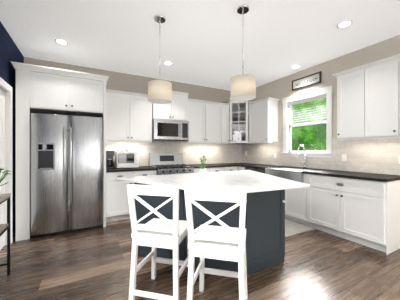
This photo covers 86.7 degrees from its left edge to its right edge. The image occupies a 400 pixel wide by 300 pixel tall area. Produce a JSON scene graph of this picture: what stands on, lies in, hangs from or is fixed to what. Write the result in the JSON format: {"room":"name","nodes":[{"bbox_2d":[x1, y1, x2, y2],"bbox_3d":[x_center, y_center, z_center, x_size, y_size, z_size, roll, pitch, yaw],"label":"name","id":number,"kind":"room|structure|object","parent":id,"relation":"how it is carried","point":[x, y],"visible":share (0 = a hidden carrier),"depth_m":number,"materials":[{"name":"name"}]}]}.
{"room":"kitchen","nodes":[
{"label":"kitchen","id":0,"kind":"room"},
{"bbox_2d":[0,21,23,236],"bbox_3d":[-1.182,-0.160,0.143,0.120,2.840,7.780,0,0,-29],"label":"wall","id":1,"kind":"structure","parent":0,"point":[9,51],"depth_m":3.03,"materials":[{"name":"blue paint"}]},
{"bbox_2d":[0,90,4,249],"bbox_3d":[-2.384,0.248,2.478,0.095,2.004,0.718,0,0,-29],"label":"door","id":2,"kind":"structure","parent":1,"relation":"in","point":[2,154],"depth_m":2.68,"materials":[{"name":"white wood"}]},
{"bbox_2d":[0,77,12,245],"bbox_3d":[-2.417,0.203,2.460,0.160,2.115,0.920,0,0,-29],"label":"door frame","id":3,"kind":"structure","parent":1,"relation":"attached to","point":[7,88],"depth_m":2.82,"materials":[{"name":"white wood"}]},
{"bbox_2d":[24,57,237,166],"bbox_3d":[-2.240,-0.160,4.063,7.940,2.840,0.120,0,0,-29],"label":"wall","id":4,"kind":"structure","parent":0,"point":[119,81],"depth_m":4.45,"materials":[{"name":"beige paint"}]},
{"bbox_2d":[106,89,151,142],"bbox_3d":[-1.427,-0.630,4.228,0.883,0.960,0.362,0,0,-29],"label":"upper cabinet","id":5,"kind":"object","parent":4,"relation":"attached to","point":[128,116],"visible":0.81,"depth_m":4.09,"materials":[{"name":"white wood"}]},
{"bbox_2d":[152,91,188,120],"bbox_3d":[-0.682,-0.938,4.609,0.776,0.605,0.402,0,0,-29],"label":"upper cabinet","id":6,"kind":"object","parent":4,"relation":"attached to","point":[176,108],"visible":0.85,"depth_m":4.50,"materials":[{"name":"white wood"}]},
{"bbox_2d":[152,119,188,141],"bbox_3d":[-0.668,-0.409,4.584,0.766,0.438,0.442,0,0,-29],"label":"microwave","id":7,"kind":"object","parent":6,"relation":"attached to","point":[164,130],"visible":0.96,"depth_m":4.41,"materials":[{"name":"silver metal"}]},
{"bbox_2d":[106,141,241,166],"bbox_3d":[-0.385,0.073,4.998,3.472,0.546,0.008,0,0,-29],"label":"backsplash","id":8,"kind":"structure","parent":4,"relation":"attached to","point":[193,153],"depth_m":5.07,"materials":[{"name":"tile"}]},
{"bbox_2d":[186,99,229,143],"bbox_3d":[0.152,-0.640,5.085,1.130,0.980,0.362,0,0,-29],"label":"upper cabinet","id":9,"kind":"object","parent":4,"relation":"attached to","point":[208,122],"visible":0.96,"depth_m":4.95,"materials":[{"name":"white wood"}]},
{"bbox_2d":[225,99,253,143],"bbox_3d":[1.005,-0.720,5.369,0.669,1.100,0.676,0,0,-29],"label":"upper cabinet","id":10,"kind":"object","parent":4,"relation":"attached to","point":[238,122],"visible":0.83,"depth_m":5.39,"materials":[{"name":"white wood"}]},
{"bbox_2d":[0,219,399,299],"bbox_3d":[1.621,1.310,0.158,11.000,0.100,10.730,0,0,-29],"label":"floor","id":11,"kind":"structure","parent":0,"point":[95,264],"depth_m":2.18,"materials":[{"name":"brown wood"}]},
{"bbox_2d":[0,193,10,274],"bbox_3d":[-1.804,0.850,1.678,0.239,0.820,0.970,0,0,-29],"label":"console table","id":12,"kind":"object","parent":11,"relation":"on","point":[6,226],"visible":1,"depth_m":2.13,"materials":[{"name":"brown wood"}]},
{"bbox_2d":[0,168,11,195],"bbox_3d":[-1.935,0.305,2.011,0.231,0.267,0.142,0,0,-29],"label":"potted plant","id":13,"kind":"object","parent":12,"relation":"on","point":[4,176],"visible":1,"depth_m":2.04,"materials":[{"name":"green plant"}]},
{"bbox_2d":[11,61,108,240],"bbox_3d":[-2.219,0.030,3.527,1.225,2.460,0.837,0,0,-29],"label":"enclosure","id":14,"kind":"object","parent":11,"relation":"on","point":[43,92],"visible":0.96,"depth_m":3.09,"materials":[{"name":"white wood"}]},
{"bbox_2d":[31,113,102,237],"bbox_3d":[-2.140,0.370,3.504,0.918,1.780,0.860,0,0,-29],"label":"fridge","id":15,"kind":"object","parent":11,"relation":"on","point":[66,173],"visible":1,"depth_m":3.16,"materials":[{"name":"silver metal"}]},
{"bbox_2d":[106,166,156,221],"bbox_3d":[-1.360,0.803,4.097,0.896,0.914,0.655,0,0,-29],"label":"base cabinet","id":16,"kind":"object","parent":11,"relation":"on","point":[117,205],"visible":0.48,"depth_m":3.74,"materials":[{"name":"white wood"}]},
{"bbox_2d":[106,151,114,168],"bbox_3d":[-1.716,0.180,4.021,0.160,0.329,0.265,0,0,-29],"label":"coffee maker","id":17,"kind":"object","parent":16,"relation":"on","point":[109,158],"visible":0.73,"depth_m":3.95,"materials":[{"name":"black plastic"}]},
{"bbox_2d":[115,151,138,167],"bbox_3d":[-1.428,0.185,4.139,0.400,0.319,0.362,0,0,-29],"label":"countertop oven","id":18,"kind":"object","parent":16,"relation":"on","point":[126,159],"visible":1,"depth_m":4.00,"materials":[{"name":"silver metal"}]},
{"bbox_2d":[125,144,129,150],"bbox_3d":[-1.430,-0.043,4.185,0.087,0.136,0.087,0,0,-40],"label":"canister","id":19,"kind":"object","parent":18,"relation":"on","point":[127,147],"depth_m":4.16,"materials":[{"name":"ceramic"}]},
{"bbox_2d":[127,184,188,299],"bbox_3d":[-0.318,0.767,1.837,0.429,0.988,0.446,0,0,14],"label":"stool","id":20,"kind":"object","parent":11,"relation":"on","point":[162,232],"visible":0.92,"depth_m":1.67,"materials":[{"name":"white wood"}]},
{"bbox_2d":[149,153,193,174],"bbox_3d":[-0.604,0.662,4.466,0.770,1.195,0.710,0,0,-29],"label":"range","id":21,"kind":"object","parent":11,"relation":"on","point":[166,163],"visible":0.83,"depth_m":4.54,"materials":[{"name":"silver metal"}]},
{"bbox_2d":[193,169,228,172],"bbox_3d":[0.088,0.821,4.899,0.840,0.878,0.627,0,0,-29],"label":"base cabinet","id":22,"kind":"object","parent":11,"relation":"on","point":[195,170],"depth_m":4.63,"materials":[{"name":"white wood"}]},
{"bbox_2d":[192,165,228,168],"bbox_3d":[0.226,0.364,4.956,1.143,0.036,0.646,0,0,-29],"label":"countertop","id":23,"kind":"structure","parent":22,"relation":"on","point":[194,166],"depth_m":4.72,"materials":[{"name":"stone"}]},
{"bbox_2d":[184,188,247,299],"bbox_3d":[0.150,0.767,1.653,0.429,0.988,0.446,0,0,14],"label":"stool","id":24,"kind":"object","parent":11,"relation":"on","point":[224,241],"visible":1,"depth_m":1.49,"materials":[{"name":"white wood"}]},
{"bbox_2d":[134,186,309,274],"bbox_3d":[0.234,0.818,2.587,1.838,0.884,1.156,0,0,-29],"label":"kitchen island","id":25,"kind":"object","parent":11,"relation":"on","point":[265,222],"depth_m":2.23,"materials":[{"name":"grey wood"}]},
{"bbox_2d":[115,170,309,209],"bbox_3d":[0.253,0.361,2.521,2.188,0.029,1.510,0,0,-29],"label":"island countertop","id":26,"kind":"structure","parent":25,"relation":"on","point":[253,182],"depth_m":2.33,"materials":[{"name":"white stone"}]},
{"bbox_2d":[197,155,206,177],"bbox_3d":[0.037,0.205,2.613,0.143,0.280,0.130,0,0,-29],"label":"potted plant","id":27,"kind":"object","parent":26,"relation":"on","point":[202,172],"visible":1,"depth_m":2.60,"materials":[{"name":"ceramic"}]},
{"bbox_2d":[229,165,236,170],"bbox_3d":[0.545,0.821,5.147,0.451,0.878,0.627,0,0,-29],"label":"base cabinet","id":28,"kind":"object","parent":11,"relation":"on","point":[231,167],"depth_m":4.89,"materials":[{"name":"white wood"}]},
{"bbox_2d":[237,165,244,169],"bbox_3d":[1.191,0.821,5.013,0.683,0.878,0.265,0,0,-29],"label":"base cabinet","id":29,"kind":"object","parent":11,"relation":"on","point":[240,167],"depth_m":4.89,"materials":[{"name":"white wood"}]},
{"bbox_2d":[245,167,264,173],"bbox_3d":[1.395,0.823,4.629,0.651,0.875,0.594,0,0,-29],"label":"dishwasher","id":30,"kind":"object","parent":11,"relation":"on","point":[257,170],"visible":0.04,"depth_m":4.44,"materials":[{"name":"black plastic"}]},
{"bbox_2d":[265,169,300,223],"bbox_3d":[1.787,0.821,3.944,0.655,0.878,0.972,0,0,-29],"label":"base cabinet","id":31,"kind":"object","parent":11,"relation":"on","point":[292,196],"depth_m":3.70,"materials":[{"name":"white wood"}]},
{"bbox_2d":[285,219,313,236],"bbox_3d":[1.292,1.256,3.671,0.655,0.009,1.020,0,0,-29],"label":"mat","id":32,"kind":"object","parent":11,"relation":"on","point":[292,228],"visible":0.48,"depth_m":3.38,"materials":[{"name":"beige fabric"}]},
{"bbox_2d":[301,173,399,254],"bbox_3d":[2.215,0.821,3.157,0.655,0.878,1.108,0,0,-29],"label":"base cabinet","id":33,"kind":"object","parent":11,"relation":"on","point":[362,208],"depth_m":2.83,"materials":[{"name":"white wood"}]},
{"bbox_2d":[225,163,399,180],"bbox_3d":[1.674,0.364,4.163,0.645,0.036,3.421,0,0,-29],"label":"countertop","id":34,"kind":"structure","parent":33,"relation":"on","point":[332,173],"depth_m":3.12,"materials":[{"name":"stone"}]},
{"bbox_2d":[297,145,306,168],"bbox_3d":[1.908,0.124,4.042,0.242,0.443,0.116,0,0,-29],"label":"faucet","id":35,"kind":"object","parent":34,"relation":"on","point":[304,166],"depth_m":4.05,"materials":[{"name":"silver metal"}]},
{"bbox_2d":[0,0,399,90],"bbox_3d":[-0.391,-1.640,0.658,7.940,0.120,7.930,0,0,-29],"label":"ceiling","id":36,"kind":"structure","parent":0,"point":[200,42],"depth_m":2.88,"materials":[{"name":"white paint"}]},
{"bbox_2d":[54,39,67,44],"bbox_3d":[-2.020,-1.575,3.091,0.169,0.003,0.169,0,0,17],"label":"recessed light","id":37,"kind":"object","parent":36,"relation":"in","point":[59,41],"depth_m":3.08,"materials":[{"name":"white"}]},
{"bbox_2d":[148,15,171,103],"bbox_3d":[-0.479,-1.079,2.539,0.280,0.997,0.280,0,0,-29],"label":"pendant light","id":38,"kind":"object","parent":36,"relation":"hanging from","point":[159,91],"visible":0.98,"depth_m":2.45,"materials":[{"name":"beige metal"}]},
{"bbox_2d":[230,4,255,100],"bbox_3d":[0.479,-1.079,2.365,0.280,0.997,0.280,0,0,-29],"label":"pendant light","id":39,"kind":"object","parent":36,"relation":"hanging from","point":[242,86],"visible":1,"depth_m":2.28,"materials":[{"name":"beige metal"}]},
{"bbox_2d":[337,20,352,27],"bbox_3d":[1.812,-1.575,2.657,0.169,0.003,0.169,0,0,17],"label":"recessed light","id":40,"kind":"object","parent":36,"relation":"in","point":[344,24],"depth_m":2.66,"materials":[{"name":"white"}]},
{"bbox_2d":[252,35,399,174],"bbox_3d":[3.063,-0.160,2.448,0.140,2.840,7.780,0,0,-29],"label":"wall","id":41,"kind":"structure","parent":0,"point":[280,88],"depth_m":3.71,"materials":[{"name":"beige paint"}]},
{"bbox_2d":[248,97,279,143],"bbox_3d":[1.455,-0.635,4.870,0.355,0.970,0.662,0,0,-29],"label":"upper cabinet","id":42,"kind":"object","parent":41,"relation":"attached to","point":[263,120],"visible":1,"depth_m":4.70,"materials":[{"name":"white wood"}]},
{"bbox_2d":[292,71,320,90],"bbox_3d":[2.055,-1.330,4.125,0.025,0.200,0.610,0,0,-29],"label":"sign","id":43,"kind":"object","parent":41,"relation":"attached to","point":[308,80],"visible":1,"depth_m":4.09,"materials":[{"name":"white wood"}]},
{"bbox_2d":[281,85,332,157],"bbox_3d":[2.099,-0.495,4.172,0.190,1.260,1.070,0,0,-29],"label":"window","id":44,"kind":"structure","parent":41,"relation":"in","point":[312,95],"depth_m":4.11,"materials":[{"name":"white"}]},
{"bbox_2d":[242,138,399,174],"bbox_3d":[2.165,0.073,3.947,0.008,0.546,4.272,0,0,-29],"label":"backsplash","id":45,"kind":"structure","parent":41,"relation":"attached to","point":[378,156],"depth_m":3.49,"materials":[{"name":"tile"}]},
{"bbox_2d":[245,151,399,163],"bbox_3d":[0.545,0.110,3.571,3.196,0.154,3.386,0,0,-29],"label":"outlet plates","id":46,"kind":"object","parent":45,"relation":"attached to","point":[343,157],"visible":0.62,"depth_m":3.52,"materials":[{"name":"white plastic"}]},
{"bbox_2d":[332,55,399,139],"bbox_3d":[2.428,-0.670,3.079,0.355,1.040,0.795,0,0,-29],"label":"upper cabinet","id":47,"kind":"object","parent":41,"relation":"attached to","point":[368,101],"visible":1,"depth_m":2.93,"materials":[{"name":"white wood"}]},
{"bbox_2d":[398,54,399,134],"bbox_3d":[2.807,-0.670,2.381,0.355,1.040,0.786,0,0,-29],"label":"upper cabinet","id":48,"kind":"object","parent":41,"relation":"attached to","point":[399,93],"visible":0.98,"depth_m":2.65,"materials":[{"name":"white wood"}]},
{"label":"outside","id":49,"kind":"structure","parent":0,"visible":0},
{"bbox_2d":[291,98,325,150],"bbox_3d":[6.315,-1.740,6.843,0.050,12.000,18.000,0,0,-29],"label":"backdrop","id":50,"kind":"structure","parent":49,"point":[320,134],"depth_m":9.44,"materials":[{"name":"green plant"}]}
]}

